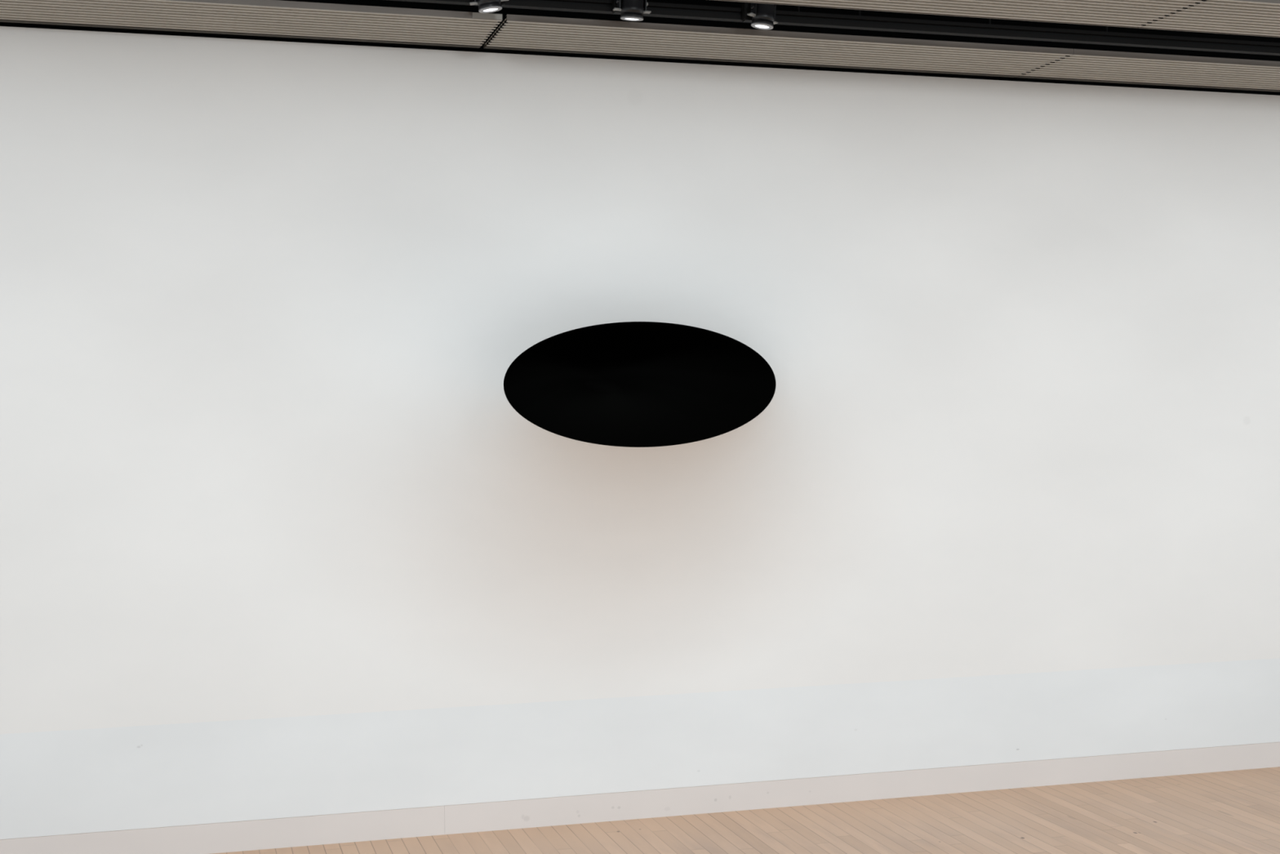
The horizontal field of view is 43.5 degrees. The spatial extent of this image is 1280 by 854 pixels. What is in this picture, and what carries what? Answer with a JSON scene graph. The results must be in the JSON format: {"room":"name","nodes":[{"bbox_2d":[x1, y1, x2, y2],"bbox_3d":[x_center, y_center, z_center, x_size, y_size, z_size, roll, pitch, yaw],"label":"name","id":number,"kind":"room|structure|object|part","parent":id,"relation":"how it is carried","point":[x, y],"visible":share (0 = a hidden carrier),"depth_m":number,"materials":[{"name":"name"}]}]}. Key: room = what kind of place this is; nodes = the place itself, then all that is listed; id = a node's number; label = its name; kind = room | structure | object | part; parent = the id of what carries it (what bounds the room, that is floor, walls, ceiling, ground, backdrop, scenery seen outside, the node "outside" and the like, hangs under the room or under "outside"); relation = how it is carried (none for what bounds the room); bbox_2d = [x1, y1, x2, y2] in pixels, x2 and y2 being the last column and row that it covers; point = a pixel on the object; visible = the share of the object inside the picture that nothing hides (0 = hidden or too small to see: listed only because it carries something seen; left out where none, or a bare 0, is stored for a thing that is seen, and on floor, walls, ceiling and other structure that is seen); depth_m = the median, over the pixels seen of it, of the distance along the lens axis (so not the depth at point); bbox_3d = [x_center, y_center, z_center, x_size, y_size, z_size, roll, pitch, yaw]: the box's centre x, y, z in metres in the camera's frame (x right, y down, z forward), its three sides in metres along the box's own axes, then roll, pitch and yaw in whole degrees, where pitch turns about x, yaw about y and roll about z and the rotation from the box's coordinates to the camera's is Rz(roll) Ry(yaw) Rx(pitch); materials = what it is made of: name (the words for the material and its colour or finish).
{"room":"museum","nodes":[
{"label":"museum","id":0,"kind":"room"},
{"bbox_2d":[0,26,1279,733],"bbox_3d":[0.817,-0.194,6.206,11.400,2.468,0.720,-1,0,-16],"label":"wall","id":1,"kind":"structure","parent":0,"point":[266,308],"depth_m":6.09,"materials":[{"name":"white paint"}]},
{"bbox_2d":[503,321,776,447],"bbox_3d":[-0.062,-0.160,6.025,1.031,0.458,0.870,-1,0,-16],"label":"oval void","id":2,"kind":"object","parent":1,"relation":"attached to","point":[624,384],"visible":0.92,"depth_m":6.15,"materials":[{"name":"black"}]},
{"bbox_2d":[0,657,1279,839],"bbox_3d":[0.745,1.222,6.515,11.400,0.368,0.100,-1,0,-16],"label":"wall","id":3,"kind":"structure","parent":0,"point":[122,778],"depth_m":6.21,"materials":[{"name":"white paint"}]},
{"bbox_2d":[0,742,1279,853],"bbox_3d":[0.752,1.461,6.499,11.400,0.110,0.057,-1,0,-16],"label":"baseboard","id":4,"kind":"structure","parent":3,"relation":"attached to","point":[630,805],"depth_m":6.25,"materials":[{"name":"grey paint"}]},
{"bbox_2d":[0,0,1279,95],"bbox_3d":[0.406,-0.340,7.632,15.400,3.700,0.050,-1,0,-16],"label":"ceiling","id":5,"kind":"structure","parent":0,"point":[504,11],"depth_m":7.72,"materials":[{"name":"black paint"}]},
{"bbox_2d":[0,0,502,48],"bbox_3d":[-1.619,-1.420,5.520,2.238,0.022,0.458,-1,0,-16],"label":"ceiling panel","id":6,"kind":"object","parent":5,"relation":"attached to","point":[264,18],"visible":1,"depth_m":5.57,"materials":[{"name":"grey metal"}]},
{"bbox_3d":[-0.532,-1.431,5.595,0.105,0.020,0.002,-1,0,-16],"label":"plate","id":7,"kind":"part","parent":6,"relation":"part of","materials":[{"name":"grey metal"}]},
{"bbox_2d":[483,14,1073,77],"bbox_3d":[0.545,-1.445,6.142,2.234,0.022,0.456,-1,0,-16],"label":"ceiling panel","id":8,"kind":"object","parent":5,"relation":"attached to","point":[516,32],"visible":1,"depth_m":6.07,"materials":[{"name":"grey metal"}]},
{"bbox_2d":[715,0,1204,28],"bbox_3d":[0.787,-1.440,5.299,2.234,0.022,0.430,-1,0,-16],"label":"ceiling panel","id":9,"kind":"object","parent":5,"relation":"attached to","point":[1113,13],"visible":1,"depth_m":5.51,"materials":[{"name":"grey metal"}]},
{"bbox_2d":[1017,48,1279,92],"bbox_3d":[2.700,-1.469,6.761,2.248,0.022,0.456,-1,0,-16],"label":"ceiling panel","id":10,"kind":"object","parent":5,"relation":"attached to","point":[1084,65],"visible":0.93,"depth_m":6.55,"materials":[{"name":"grey metal"}]},
{"bbox_2d":[1137,0,1279,37],"bbox_3d":[2.942,-1.465,5.918,2.248,0.022,0.430,-1,0,-16],"label":"ceiling panel","id":11,"kind":"object","parent":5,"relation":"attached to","point":[1261,18],"visible":0.87,"depth_m":5.69,"materials":[{"name":"grey metal"}]},
{"bbox_2d":[211,766,1279,853],"bbox_3d":[2.412,1.576,0.721,15.400,0.060,12.040,-1,0,-16],"label":"floor","id":12,"kind":"structure","parent":0,"point":[1237,811],"depth_m":6.06,"materials":[{"name":"brown wood"}]},
{"bbox_3d":[1.590,-2.208,3.436,15.400,0.080,8.750,-1,0,-16],"label":"ceiling","id":13,"kind":"structure","parent":0,"visible":0},
{"bbox_2d":[388,0,1279,55],"bbox_3d":[0.624,-1.820,5.845,6.735,0.716,0.036,-1,0,-16],"label":"track","id":14,"kind":"object","parent":13,"relation":"hanging from","point":[797,18],"visible":1,"depth_m":5.95,"materials":[{"name":"black metal"}]},
{"bbox_2d":[469,0,508,13],"bbox_3d":[-0.513,-1.466,5.449,0.133,0.122,0.102,-1,0,-16],"label":"spotlight","id":15,"kind":"object","parent":14,"relation":"attached to","point":[484,6],"visible":1,"depth_m":5.42,"materials":[{"name":"black paint"}]},
{"bbox_2d":[612,0,651,21],"bbox_3d":[-0.030,-1.471,5.584,0.132,0.122,0.107,-1,0,-16],"label":"spotlight","id":16,"kind":"object","parent":14,"relation":"attached to","point":[628,10],"visible":1,"depth_m":5.55,"materials":[{"name":"black paint"}]},
{"bbox_2d":[742,2,777,30],"bbox_3d":[0.434,-1.477,5.720,0.129,0.121,0.103,-1,0,-16],"label":"spotlight","id":17,"kind":"object","parent":14,"relation":"attached to","point":[761,15],"visible":0.89,"depth_m":5.68,"materials":[{"name":"black paint"}]}
]}

